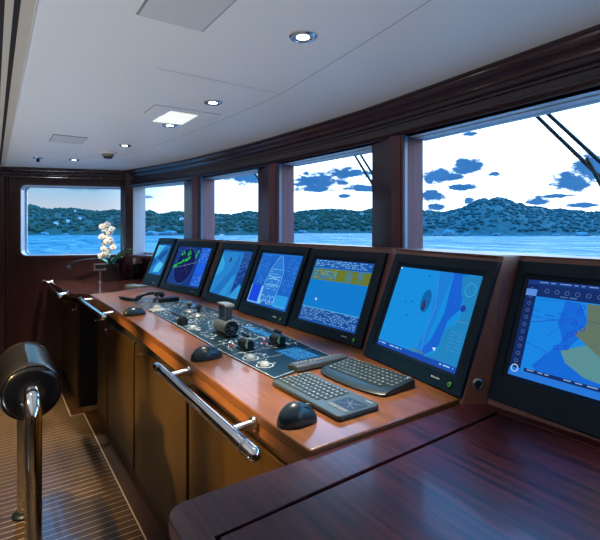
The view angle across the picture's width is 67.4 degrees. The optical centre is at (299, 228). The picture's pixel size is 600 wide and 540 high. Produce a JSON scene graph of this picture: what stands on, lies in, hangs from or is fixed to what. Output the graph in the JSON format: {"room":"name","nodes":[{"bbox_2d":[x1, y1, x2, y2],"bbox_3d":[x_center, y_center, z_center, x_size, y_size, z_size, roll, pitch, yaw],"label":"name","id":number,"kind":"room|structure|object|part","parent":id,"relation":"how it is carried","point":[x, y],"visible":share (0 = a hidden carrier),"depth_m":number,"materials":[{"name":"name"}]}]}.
{"room":"control cabin","nodes":[
{"label":"control cabin","id":0,"kind":"room"},
{"bbox_2d":[5,177,119,374],"bbox_3d":[-3.319,0.422,4.264,3.363,2.095,0.130,0,0,-15],"label":"wall","id":1,"kind":"structure","parent":0,"point":[34,311],"depth_m":4.39,"materials":[{"name":"brown wood"}]},
{"bbox_2d":[0,177,7,357],"bbox_3d":[-3.034,0.472,4.268,0.470,1.955,0.030,0,0,-15],"label":"trim","id":2,"kind":"structure","parent":1,"relation":"attached to","point":[2,179],"depth_m":4.30,"materials":[{"name":"brown wood"}]},
{"bbox_2d":[0,0,37,165],"bbox_3d":[-0.889,-0.592,1.300,0.196,0.007,6.950,0,0,-34],"label":"trim","id":3,"kind":"structure","parent":1,"relation":"attached to","point":[17,17],"depth_m":1.53,"materials":[{"name":"beige paint"}]},
{"bbox_2d":[0,166,122,179],"bbox_3d":[-3.297,-0.547,4.182,3.263,0.095,0.060,0,0,-15],"label":"trim","id":4,"kind":"structure","parent":1,"relation":"attached to","point":[26,172],"depth_m":4.42,"materials":[{"name":"brown wood"}]},
{"bbox_2d":[17,182,119,258],"bbox_3d":[-2.257,-0.084,4.547,1.015,0.742,0.152,0,0,-15],"label":"window","id":5,"kind":"structure","parent":1,"relation":"in","point":[22,191],"depth_m":4.45,"materials":[{"name":"silver metal"}]},
{"bbox_2d":[66,258,121,268],"bbox_3d":[-2.006,0.333,4.474,0.575,0.108,0.056,0,0,-26],"label":"gooseneck lamp","id":6,"kind":"object","parent":1,"relation":"attached to","point":[67,266],"visible":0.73,"depth_m":4.40,"materials":[{"name":"black plastic"}]},
{"bbox_2d":[59,375,165,539],"bbox_3d":[-0.714,1.448,2.194,0.306,0.003,5.630,0,0,-34],"label":"trim","id":7,"kind":"structure","parent":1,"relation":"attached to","point":[146,522],"depth_m":2.67,"materials":[{"name":"brown wood"}]},
{"bbox_2d":[0,395,144,539],"bbox_3d":[-1.181,1.475,1.597,3.650,0.050,7.770,0,0,-34],"label":"floor","id":8,"kind":"structure","parent":0,"point":[82,498],"depth_m":2.52,"materials":[{"name":"brown wood"}]},
{"bbox_2d":[0,342,61,539],"bbox_3d":[-1.213,1.000,2.005,0.220,0.900,0.774,0,0,-34],"label":"seat","id":9,"kind":"object","parent":8,"relation":"on","point":[30,382],"visible":1,"depth_m":1.78,"materials":[{"name":"black leather"}]},
{"bbox_3d":[-1.377,1.037,2.246,0.060,0.814,0.147,0,0,-34],"label":"leg","id":10,"kind":"part","parent":9,"relation":"part of","materials":[{"name":"silver metal"}]},
{"bbox_3d":[-1.048,1.037,1.764,0.060,0.814,0.145,0,0,-34],"label":"leg","id":11,"kind":"part","parent":9,"relation":"part of","materials":[{"name":"silver metal"}]},
{"bbox_2d":[62,295,98,407],"bbox_3d":[-1.905,0.995,4.153,0.466,0.910,0.967,0,0,-34],"label":"base cabinet","id":12,"kind":"object","parent":8,"relation":"on","point":[79,327],"visible":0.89,"depth_m":3.70,"materials":[{"name":"black wood"}]},
{"bbox_3d":[-2.194,0.990,4.232,0.022,0.760,0.445,0,0,-34],"label":"door","id":13,"kind":"part","parent":12,"relation":"part of","materials":[{"name":"brown wood"}]},
{"bbox_3d":[-1.930,0.990,3.846,0.022,0.760,0.470,0,0,-34],"label":"door","id":14,"kind":"part","parent":12,"relation":"part of","materials":[{"name":"brown wood"}]},
{"bbox_2d":[49,278,142,297],"bbox_3d":[-1.710,0.518,4.166,0.969,0.034,1.259,0,0,-34],"label":"countertop","id":15,"kind":"structure","parent":12,"relation":"on","point":[74,288],"depth_m":3.92,"materials":[{"name":"brown wood"}]},
{"bbox_2d":[42,280,65,298],"bbox_3d":[-2.143,0.512,3.932,0.091,0.055,1.083,0,0,-36],"label":"grab rail","id":16,"kind":"object","parent":15,"relation":"attached to","point":[46,283],"visible":0.94,"depth_m":3.77,"materials":[{"name":"silver metal"}]},
{"bbox_2d":[94,263,105,281],"bbox_3d":[-1.892,0.413,4.255,0.104,0.175,0.068,0,0,-17],"label":"photo frame","id":17,"kind":"object","parent":15,"relation":"on","point":[99,267],"visible":1,"depth_m":4.25,"materials":[{"name":"grey metal"}]},
{"bbox_2d":[95,265,103,268],"bbox_3d":[-1.891,0.359,4.253,0.080,0.044,0.006,0,0,-17],"label":"picture","id":18,"kind":"object","parent":17,"relation":"on","point":[96,266],"depth_m":4.25,"materials":[{"name":"black plastic"}]},
{"bbox_2d":[98,218,133,281],"bbox_3d":[-1.797,0.199,4.353,0.303,0.604,0.308,0,0,-34],"label":"orchid","id":19,"kind":"object","parent":15,"relation":"on","point":[111,272],"visible":1,"depth_m":4.29,"materials":[{"name":"white plant"}]},
{"bbox_3d":[-1.883,0.077,4.267,0.063,0.063,0.024,0,0,-14],"label":"flower","id":20,"kind":"part","parent":19,"relation":"part of","materials":[{"name":"white plant"}]},
{"bbox_3d":[-1.851,0.234,4.261,0.065,0.061,0.019,0,0,-22],"label":"flower","id":21,"kind":"part","parent":19,"relation":"part of","materials":[{"name":"white plant"}]},
{"bbox_3d":[-1.835,-0.043,4.287,0.064,0.062,0.026,0,0,-34],"label":"flower","id":22,"kind":"part","parent":19,"relation":"part of","materials":[{"name":"white plant"}]},
{"bbox_3d":[-1.831,0.418,4.343,0.137,0.165,0.137,0,0,-34],"label":"pot","id":23,"kind":"part","parent":19,"relation":"part of","materials":[{"name":"black"}]},
{"bbox_3d":[-1.784,0.000,4.260,0.064,0.062,0.025,0,0,-11],"label":"flower","id":24,"kind":"part","parent":19,"relation":"part of","materials":[{"name":"white plant"}]},
{"bbox_3d":[-1.802,0.086,4.316,0.202,0.381,0.025,0,0,-22],"label":"stem","id":25,"kind":"part","parent":19,"relation":"part of","materials":[{"name":"green"}]},
{"bbox_3d":[-1.774,0.177,4.275,0.064,0.062,0.029,0,0,-6],"label":"flower","id":26,"kind":"part","parent":19,"relation":"part of","materials":[{"name":"white plant"}]},
{"bbox_2d":[125,284,148,287],"bbox_3d":[-1.418,0.492,3.913,0.185,0.015,0.104,0,0,27],"label":"notepad","id":27,"kind":"object","parent":15,"relation":"on","point":[127,285],"visible":1,"depth_m":3.90,"materials":[{"name":"grey paper"}]},
{"bbox_2d":[94,311,109,434],"bbox_3d":[-1.265,1.015,3.435,0.518,0.870,0.378,0,0,-34],"label":"base cabinet","id":28,"kind":"object","parent":8,"relation":"on","point":[102,335],"visible":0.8,"depth_m":3.28,"materials":[{"name":"brown wood"}]},
{"bbox_3d":[-1.448,1.010,3.310,0.019,0.720,0.348,0,0,-34],"label":"door","id":29,"kind":"part","parent":28,"relation":"part of","materials":[{"name":"brown wood"}]},
{"bbox_2d":[105,317,136,482],"bbox_3d":[-0.955,1.015,2.980,0.518,0.870,0.718,0,0,-34],"label":"base cabinet","id":30,"kind":"object","parent":8,"relation":"on","point":[121,342],"visible":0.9,"depth_m":2.79,"materials":[{"name":"brown wood"}]},
{"bbox_2d":[133,338,191,539],"bbox_3d":[-0.512,1.015,2.332,0.518,0.870,0.848,0,0,-34],"label":"base cabinet","id":31,"kind":"object","parent":8,"relation":"on","point":[161,414],"visible":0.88,"depth_m":2.16,"materials":[{"name":"brown wood"}]},
{"bbox_2d":[90,284,460,464],"bbox_3d":[-0.641,0.539,2.609,0.699,0.078,3.382,0,0,-34],"label":"countertop","id":32,"kind":"structure","parent":31,"relation":"on","point":[240,390],"depth_m":1.41,"materials":[{"name":"brown wood"}]},
{"bbox_2d":[77,297,113,319],"bbox_3d":[-1.413,0.533,3.104,0.103,0.040,0.913,0,0,-34],"label":"grab rail","id":33,"kind":"object","parent":32,"relation":"attached to","point":[103,316],"visible":0.98,"depth_m":2.93,"materials":[{"name":"silver metal"}]},
{"bbox_2d":[123,306,145,316],"bbox_3d":[-0.960,0.474,2.614,0.122,0.050,0.077,0,0,-37],"label":"computer mouse","id":34,"kind":"object","parent":32,"relation":"on","point":[131,311],"visible":1,"depth_m":2.58,"materials":[{"name":"black plastic"}]},
{"bbox_2d":[152,362,261,462],"bbox_3d":[-0.305,0.534,1.425,0.104,0.042,0.847,0,0,-33],"label":"grab rail","id":35,"kind":"object","parent":32,"relation":"attached to","point":[233,434],"visible":1,"depth_m":1.24,"materials":[{"name":"silver metal"}]},
{"bbox_2d":[191,345,222,361],"bbox_3d":[-0.360,0.474,1.740,0.122,0.050,0.077,0,0,-37],"label":"computer mouse","id":36,"kind":"object","parent":32,"relation":"on","point":[203,353],"visible":1,"depth_m":1.71,"materials":[{"name":"black plastic"}]},
{"bbox_2d":[131,297,327,379],"bbox_3d":[-0.508,0.472,2.441,0.378,0.055,2.053,0,0,-34],"label":"control console","id":37,"kind":"object","parent":32,"relation":"on","point":[272,361],"depth_m":2.00,"materials":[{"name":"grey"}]},
{"bbox_2d":[118,291,178,302],"bbox_3d":[-1.063,0.463,3.089,0.457,0.071,0.151,0,0,5],"label":"telephone","id":38,"kind":"object","parent":37,"relation":"on","point":[161,298],"visible":0.98,"depth_m":3.06,"materials":[{"name":"black plastic"}]},
{"bbox_3d":[-1.195,0.485,3.116,0.222,0.027,0.021,0,0,36],"label":"coiled cord","id":39,"kind":"part","parent":38,"relation":"part of","materials":[{"name":"black plastic"}]},
{"bbox_2d":[149,291,164,310],"bbox_3d":[-0.878,0.440,2.760,0.096,0.112,0.095,0,0,-34],"label":"stick","id":40,"kind":"object","parent":37,"relation":"on","point":[156,307],"visible":1,"depth_m":2.75,"materials":[{"name":"silver metal"}]},
{"bbox_3d":[-0.650,0.458,2.395,0.033,0.025,0.172,0,0,-34],"label":"arm","id":41,"kind":"part","parent":37,"relation":"part of","materials":[{"name":"black plastic"}]},
{"bbox_3d":[-0.646,0.470,2.394,0.056,0.051,0.178,0,0,-34],"label":"tiller handle","id":42,"kind":"part","parent":37,"relation":"part of","materials":[{"name":"black plastic"}]},
{"bbox_2d":[183,301,195,312],"bbox_3d":[-0.661,0.464,2.696,0.076,0.064,0.075,0,0,-34],"label":"joystick","id":43,"kind":"object","parent":37,"relation":"on","point":[189,303],"visible":1,"depth_m":2.68,"materials":[{"name":"grey metal"}]},
{"bbox_3d":[-0.661,0.457,2.696,0.034,0.049,0.034,0,0,-34],"label":"knob","id":44,"kind":"part","parent":43,"relation":"part of","materials":[{"name":"grey"}]},
{"bbox_2d":[192,304,204,316],"bbox_3d":[-0.581,0.464,2.576,0.076,0.064,0.075,0,0,-34],"label":"joystick","id":45,"kind":"object","parent":37,"relation":"on","point":[198,307],"visible":0.99,"depth_m":2.56,"materials":[{"name":"grey metal"}]},
{"bbox_3d":[-0.581,0.457,2.576,0.034,0.049,0.034,0,0,-34],"label":"knob","id":46,"kind":"part","parent":45,"relation":"part of","materials":[{"name":"black plastic"}]},
{"bbox_2d":[213,301,237,337],"bbox_3d":[-0.347,0.421,2.106,0.072,0.149,0.140,0,0,-34],"label":"throttle","id":47,"kind":"object","parent":37,"relation":"on","point":[225,327],"visible":1,"depth_m":2.07,"materials":[{"name":"black plastic"}]},
{"bbox_3d":[-0.373,0.395,2.143,0.030,0.068,0.014,0,0,-34],"label":"handle arm","id":48,"kind":"part","parent":47,"relation":"part of","materials":[{"name":"grey plastic"}]},
{"bbox_3d":[-0.350,0.491,2.111,0.070,0.011,0.128,0,0,-34],"label":"foot plate","id":49,"kind":"part","parent":47,"relation":"part of","materials":[{"name":"black plastic"}]},
{"bbox_3d":[-0.328,0.395,2.078,0.030,0.068,0.014,0,0,-34],"label":"handle arm","id":50,"kind":"part","parent":47,"relation":"part of","materials":[{"name":"grey plastic"}]},
{"bbox_2d":[236,332,254,351],"bbox_3d":[-0.218,0.458,1.849,0.052,0.076,0.099,0,0,-34],"label":"lever","id":51,"kind":"object","parent":37,"relation":"on","point":[244,344],"visible":1,"depth_m":1.83,"materials":[{"name":"black plastic"}]},
{"bbox_2d":[268,328,286,346],"bbox_3d":[-0.091,0.458,1.918,0.052,0.076,0.099,0,0,-34],"label":"lever","id":52,"kind":"object","parent":37,"relation":"on","point":[276,340],"visible":1,"depth_m":1.90,"materials":[{"name":"black plastic"}]},
{"bbox_2d":[288,354,347,371],"bbox_3d":[0.069,0.484,1.645,0.232,0.023,0.063,0,0,-34],"label":"keypad","id":53,"kind":"object","parent":37,"relation":"on","point":[313,363],"visible":0.99,"depth_m":1.61,"materials":[{"name":"grey"}]},
{"bbox_2d":[277,401,316,428],"bbox_3d":[-0.007,0.472,1.160,0.105,0.055,0.066,0,0,-27],"label":"computer mouse","id":54,"kind":"object","parent":32,"relation":"on","point":[295,414],"visible":1,"depth_m":1.14,"materials":[{"name":"black plastic"}]},
{"bbox_2d":[272,372,378,420],"bbox_3d":[0.065,0.490,1.342,0.150,0.019,0.340,0,0,-35],"label":"keyboard","id":55,"kind":"object","parent":32,"relation":"on","point":[337,402],"visible":1,"depth_m":1.30,"materials":[{"name":"grey plastic"}]},
{"bbox_2d":[320,358,414,396],"bbox_3d":[0.209,0.482,1.488,0.178,0.031,0.299,0,0,-37],"label":"keyboard","id":56,"kind":"object","parent":32,"relation":"on","point":[359,375],"visible":1,"depth_m":1.45,"materials":[{"name":"grey plastic"}]},
{"bbox_2d":[143,238,599,441],"bbox_3d":[0.236,0.297,2.168,0.573,0.429,5.116,0,0,-34],"label":"panel","id":57,"kind":"object","parent":32,"relation":"on","point":[479,379],"visible":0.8,"depth_m":1.38,"materials":[{"name":"brown wood"}]},
{"bbox_2d":[142,238,176,287],"bbox_3d":[-1.245,0.300,4.033,0.218,0.435,0.351,0,0,-41],"label":"monitor","id":58,"kind":"object","parent":57,"relation":"attached to","point":[158,264],"visible":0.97,"depth_m":4.00,"materials":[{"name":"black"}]},
{"bbox_2d":[160,240,219,296],"bbox_3d":[-0.884,0.308,3.611,0.212,0.420,0.665,0,0,-42],"label":"monitor","id":59,"kind":"object","parent":57,"relation":"attached to","point":[187,267],"visible":1,"depth_m":3.56,"materials":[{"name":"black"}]},
{"bbox_2d":[202,242,260,309],"bbox_3d":[-0.457,0.308,3.049,0.212,0.420,0.560,0,0,-34],"label":"monitor","id":60,"kind":"object","parent":57,"relation":"attached to","point":[233,266],"visible":0.79,"depth_m":3.02,"materials":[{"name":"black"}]},
{"bbox_2d":[238,245,313,325],"bbox_3d":[-0.141,0.308,2.576,0.212,0.420,0.519,0,0,-35],"label":"monitor","id":61,"kind":"object","parent":57,"relation":"attached to","point":[277,273],"visible":1,"depth_m":2.53,"materials":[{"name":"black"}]},
{"bbox_2d":[287,249,388,348],"bbox_3d":[0.177,0.311,2.145,0.209,0.413,0.542,0,0,-36],"label":"monitor","id":62,"kind":"object","parent":57,"relation":"attached to","point":[336,296],"visible":0.99,"depth_m":2.10,"materials":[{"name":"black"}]},
{"bbox_2d":[363,254,500,398],"bbox_3d":[0.453,0.309,1.593,0.210,0.417,0.514,0,0,-26],"label":"monitor","id":63,"kind":"object","parent":57,"relation":"attached to","point":[420,330],"visible":1,"depth_m":1.53,"materials":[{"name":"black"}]},
{"bbox_3d":[0.453,0.471,1.363,0.007,0.020,0.020,24,-10,-24],"label":"power knob","id":64,"kind":"part","parent":63,"relation":"part of","materials":[{"name":"green plastic"}]},
{"bbox_2d":[472,378,483,389],"bbox_3d":[0.524,0.457,1.325,0.033,0.033,0.010,0,0,-3],"label":"socket","id":65,"kind":"object","parent":57,"relation":"attached to","point":[477,383],"depth_m":1.32,"materials":[{"name":"black metal"}]},
{"bbox_2d":[487,261,599,438],"bbox_3d":[0.774,0.309,1.161,0.211,0.418,0.552,0,0,-32],"label":"monitor","id":66,"kind":"object","parent":57,"relation":"attached to","point":[547,365],"visible":1,"depth_m":1.24,"materials":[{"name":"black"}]},
{"bbox_2d":[189,384,287,498],"bbox_3d":[-0.011,1.015,1.597,0.518,0.870,0.928,0,0,-34],"label":"base cabinet","id":67,"kind":"object","parent":8,"relation":"on","point":[214,463],"visible":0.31,"depth_m":1.63,"materials":[{"name":"brown wood"}]},
{"bbox_2d":[169,404,599,539],"bbox_3d":[0.477,0.981,0.612,0.966,0.938,1.173,0,0,-34],"label":"desk","id":68,"kind":"object","parent":8,"relation":"on","point":[462,471],"visible":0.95,"depth_m":0.89,"materials":[{"name":"brown wood"}]},
{"bbox_2d":[120,170,136,278],"bbox_3d":[-1.738,0.427,4.580,0.130,2.045,0.128,0,0,-44],"label":"wall","id":69,"kind":"structure","parent":0,"point":[126,192],"depth_m":4.54,"materials":[{"name":"brown wood"}]},
{"bbox_2d":[134,264,140,273],"bbox_3d":[-1.635,0.400,4.526,0.023,0.100,0.080,0,0,27],"label":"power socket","id":70,"kind":"object","parent":69,"relation":"attached to","point":[137,267],"visible":1,"depth_m":4.52,"materials":[{"name":"black plastic"}]},
{"bbox_2d":[133,187,144,263],"bbox_3d":[-1.646,-0.035,4.591,0.124,0.782,0.050,0,0,-34],"label":"trim","id":71,"kind":"structure","parent":69,"relation":"attached to","point":[138,192],"depth_m":4.57,"materials":[{"name":"white paint"}]},
{"bbox_2d":[137,254,151,278],"bbox_3d":[0.384,0.853,2.033,0.596,1.194,6.840,0,0,-34],"label":"wall","id":72,"kind":"structure","parent":0,"point":[145,262],"depth_m":4.58,"materials":[{"name":"brown wood"}]},
{"bbox_2d":[130,254,152,258],"bbox_3d":[-0.971,0.271,3.995,1.784,0.030,0.298,0,0,44],"label":"trim","id":73,"kind":"structure","parent":72,"relation":"attached to","point":[146,256],"depth_m":4.40,"materials":[{"name":"brown wood"}]},
{"bbox_2d":[144,184,183,253],"bbox_3d":[-1.350,-0.090,4.459,0.596,0.692,0.032,0,0,34],"label":"window","id":74,"kind":"structure","parent":72,"relation":"in","point":[182,184],"depth_m":4.54,"materials":[{"name":"silver metal"}]},
{"bbox_2d":[215,173,257,180],"bbox_3d":[-0.529,-0.090,3.654,0.032,0.692,0.674,0,0,-40],"label":"window","id":75,"kind":"structure","parent":72,"relation":"in","point":[252,173],"depth_m":3.62,"materials":[{"name":"silver metal"}]},
{"bbox_2d":[294,152,371,166],"bbox_3d":[0.181,-0.090,2.760,0.032,0.692,0.717,0,0,-37],"label":"window","id":76,"kind":"structure","parent":72,"relation":"in","point":[366,152],"depth_m":2.73,"materials":[{"name":"clear glass"}]},
{"bbox_2d":[422,100,599,140],"bbox_3d":[0.889,-0.090,1.663,0.032,0.692,1.149,0,0,-31],"label":"window frame","id":77,"kind":"structure","parent":72,"relation":"in","point":[596,101],"depth_m":1.73,"materials":[{"name":"silver metal"}]},
{"bbox_2d":[184,176,214,239],"bbox_3d":[-0.922,0.507,4.016,0.210,1.886,0.657,0,0,-34],"label":"wall","id":78,"kind":"structure","parent":0,"point":[199,192],"depth_m":3.81,"materials":[{"name":"brown wood"}]},
{"bbox_2d":[4,0,599,169],"bbox_3d":[-1.172,-0.620,1.603,3.670,0.051,7.770,0,0,-34],"label":"ceiling","id":79,"kind":"structure","parent":0,"point":[93,69],"depth_m":1.63,"materials":[{"name":"white paint"}]},
{"bbox_2d":[33,157,42,161],"bbox_3d":[-2.180,-0.576,3.744,0.080,0.037,0.080,0,0,-34],"label":"sprinkler","id":80,"kind":"object","parent":79,"relation":"attached to","point":[36,158],"visible":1,"depth_m":3.73,"materials":[{"name":"grey metal"}]},
{"bbox_2d":[49,134,86,144],"bbox_3d":[-1.541,-0.593,2.986,0.198,0.005,0.270,0,0,-34],"label":"ceiling vent","id":81,"kind":"object","parent":79,"relation":"in","point":[55,137],"visible":1,"depth_m":2.97,"materials":[{"name":"grey metal"}]},
{"bbox_2d":[98,150,116,158],"bbox_3d":[-1.484,-0.569,3.478,0.136,0.052,0.136,0,0,-34],"label":"smoke detector","id":82,"kind":"object","parent":79,"relation":"attached to","point":[106,154],"visible":1,"depth_m":3.44,"materials":[{"name":"white plastic"}]},
{"bbox_2d":[118,144,130,146],"bbox_3d":[-1.240,-0.591,3.188,0.086,0.008,0.086,0,0,-34],"label":"recessed light","id":83,"kind":"object","parent":79,"relation":"in","point":[121,145],"visible":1,"depth_m":3.17,"materials":[{"name":"white"}]},
{"bbox_2d":[162,123,177,127],"bbox_3d":[-0.745,-0.591,2.573,0.086,0.008,0.086,0,0,-34],"label":"recessed light","id":84,"kind":"object","parent":79,"relation":"in","point":[168,125],"visible":1,"depth_m":2.57,"materials":[{"name":"white"}]},
{"bbox_2d":[153,111,197,124],"bbox_3d":[-0.668,-0.593,2.410,0.158,0.004,0.271,0,0,-34],"label":"light panel","id":85,"kind":"object","parent":79,"relation":"attached to","point":[172,117],"visible":1,"depth_m":2.41,"materials":[{"name":"white plastic"}]},
{"bbox_2d":[144,104,220,121],"bbox_3d":[-0.607,-0.594,2.324,0.340,0.002,0.195,0,0,-34],"label":"access panel","id":86,"kind":"object","parent":79,"relation":"attached to","point":[160,110],"visible":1,"depth_m":2.29,"materials":[{"name":"white paint"}]},
{"bbox_3d":[-0.607,-0.595,2.324,0.340,0.001,0.195,0,0,-34],"label":"frame","id":87,"kind":"part","parent":86,"relation":"part of","materials":[{"name":"grey"}]},
{"bbox_2d":[136,0,235,31],"bbox_3d":[-0.246,-0.592,1.113,0.195,0.006,0.446,0,0,-34],"label":"ceiling hatch","id":88,"kind":"object","parent":79,"relation":"attached to","point":[198,15],"visible":1,"depth_m":1.22,"materials":[{"name":"grey paint"}]},
{"bbox_2d":[204,99,221,105],"bbox_3d":[-0.408,-0.591,2.108,0.086,0.008,0.086,0,0,-34],"label":"recessed light","id":89,"kind":"object","parent":79,"relation":"in","point":[212,102],"visible":1,"depth_m":2.10,"materials":[{"name":"white glass"}]},
{"bbox_2d":[289,30,316,43],"bbox_3d":[0.009,-0.591,1.387,0.086,0.008,0.086,0,0,-34],"label":"recessed light","id":90,"kind":"object","parent":79,"relation":"in","point":[299,36],"visible":1,"depth_m":1.38,"materials":[{"name":"silver metal"}]},
{"bbox_2d":[258,135,422,247],"bbox_3d":[0.104,0.507,2.735,0.228,1.886,1.560,0,0,-34],"label":"pillars","id":91,"kind":"structure","parent":0,"point":[397,161],"depth_m":2.15,"materials":[{"name":"brown wood"}]},
{"bbox_3d":[0.381,-0.541,2.032,0.622,0.169,6.848,0,0,-34],"label":"wall header","id":92,"kind":"structure","parent":0,"visible":0},
{"bbox_2d":[126,24,599,186],"bbox_3d":[0.297,-0.515,1.942,0.508,0.179,6.794,0,0,-34],"label":"trim","id":93,"kind":"structure","parent":92,"relation":"attached to","point":[563,66],"depth_m":1.88,"materials":[{"name":"brown wood"}]},
{"bbox_2d":[354,155,371,184],"bbox_3d":[0.400,-0.275,2.575,0.046,0.513,0.359,0,0,-34],"label":"windshield wiper","id":94,"kind":"object","parent":92,"relation":"in","point":[361,156],"depth_m":2.61,"materials":[{"name":"black metal"}]},
{"bbox_3d":[0.396,-0.355,2.596,0.015,0.249,0.201,0,0,-37],"label":"arm","id":95,"kind":"part","parent":94,"relation":"part of","materials":[{"name":"black metal"}]},
{"bbox_2d":[139,87,599,187],"bbox_3d":[0.369,-0.443,1.988,0.613,0.038,6.768,0,0,-34],"label":"trim","id":96,"kind":"structure","parent":92,"relation":"attached to","point":[582,98],"depth_m":1.83,"materials":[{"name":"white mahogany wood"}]},
{"bbox_2d":[535,114,599,186],"bbox_3d":[0.988,-0.230,1.628,0.044,0.664,0.441,0,0,-31],"label":"windshield wiper","id":97,"kind":"object","parent":92,"relation":"in","point":[587,162],"depth_m":1.62,"materials":[{"name":"black metal"}]},
{"bbox_3d":[0.990,-0.336,1.633,0.015,0.339,0.304,0,0,-31],"label":"arm","id":98,"kind":"part","parent":97,"relation":"part of","materials":[{"name":"black metal"}]},
{"bbox_3d":[1.044,-0.075,1.504,0.013,0.353,0.172,0,0,-31],"label":"blade","id":99,"kind":"part","parent":97,"relation":"part of","materials":[{"name":"black rubber"}]},
{"label":"outside","id":100,"kind":"structure","parent":0,"visible":0},
{"bbox_2d":[28,207,257,234],"bbox_3d":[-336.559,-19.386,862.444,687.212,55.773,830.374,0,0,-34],"label":"hill","id":101,"kind":"structure","parent":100,"point":[54,230],"depth_m":623.29,"materials":[{"name":"green plant"}]},
{"bbox_2d":[28,204,257,232],"bbox_3d":[-320.750,-20.369,802.591,611.640,62.415,671.660,0,0,-34],"label":"woodland","id":102,"kind":"object","parent":101,"relation":"on","point":[40,214],"visible":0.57,"depth_m":673.28,"materials":[{"name":"green plant"}]},
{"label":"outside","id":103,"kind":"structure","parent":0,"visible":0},
{"bbox_2d":[294,210,371,232],"bbox_3d":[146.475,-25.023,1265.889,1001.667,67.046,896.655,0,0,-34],"label":"hill","id":104,"kind":"structure","parent":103,"point":[316,230],"depth_m":890.22,"materials":[{"name":"green plant"}]},
{"bbox_2d":[294,208,442,230],"bbox_3d":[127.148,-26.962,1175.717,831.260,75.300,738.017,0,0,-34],"label":"woodland","id":105,"kind":"object","parent":104,"relation":"on","point":[325,215],"visible":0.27,"depth_m":982.26,"materials":[{"name":"green plant"}]},
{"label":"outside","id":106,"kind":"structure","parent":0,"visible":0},
{"bbox_2d":[423,197,599,235],"bbox_3d":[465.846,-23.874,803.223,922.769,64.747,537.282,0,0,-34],"label":"hill","id":107,"kind":"structure","parent":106,"point":[502,227],"depth_m":573.23,"materials":[{"name":"green plant"}]},
{"bbox_2d":[423,197,599,232],"bbox_3d":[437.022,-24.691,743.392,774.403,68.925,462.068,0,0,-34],"label":"woodland","id":108,"kind":"object","parent":107,"relation":"on","point":[553,215],"visible":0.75,"depth_m":617.99,"materials":[{"name":"green plant"}]},
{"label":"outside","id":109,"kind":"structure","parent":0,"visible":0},
{"bbox_2d":[28,233,599,256],"bbox_3d":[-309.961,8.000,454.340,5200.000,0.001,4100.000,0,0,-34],"label":"sea","id":110,"kind":"structure","parent":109,"point":[555,245],"depth_m":288.02,"materials":[{"name":"liquid"}]},
{"bbox_2d":[145,231,159,234],"bbox_3d":[-185.729,6.365,563.708,18.587,8.581,14.084,0,0,-34],"label":"boulder","id":111,"kind":"object","parent":110,"relation":"in","point":[147,232],"visible":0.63,"depth_m":558.78,"materials":[{"name":"blue stone"}]},
{"bbox_2d":[163,231,177,234],"bbox_3d":[-163.550,6.397,568.458,19.859,8.504,14.887,0,0,-34],"label":"boulder","id":112,"kind":"object","parent":110,"relation":"in","point":[165,232],"visible":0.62,"depth_m":562.82,"materials":[{"name":"blue stone"}]},
{"bbox_2d":[442,229,454,235],"bbox_3d":[170.592,6.071,518.976,17.633,12.028,11.757,0,0,-34],"label":"boulder","id":113,"kind":"object","parent":110,"relation":"in","point":[448,232],"visible":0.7,"depth_m":514.59,"materials":[{"name":"blue stone"}]},
{"bbox_2d":[575,232,590,235],"bbox_3d":[323.146,6.741,513.435,19.740,7.291,13.973,0,0,-34],"label":"boulder","id":114,"kind":"object","parent":110,"relation":"in","point":[578,233],"visible":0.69,"depth_m":508.16,"materials":[{"name":"blue stone"}]}
]}

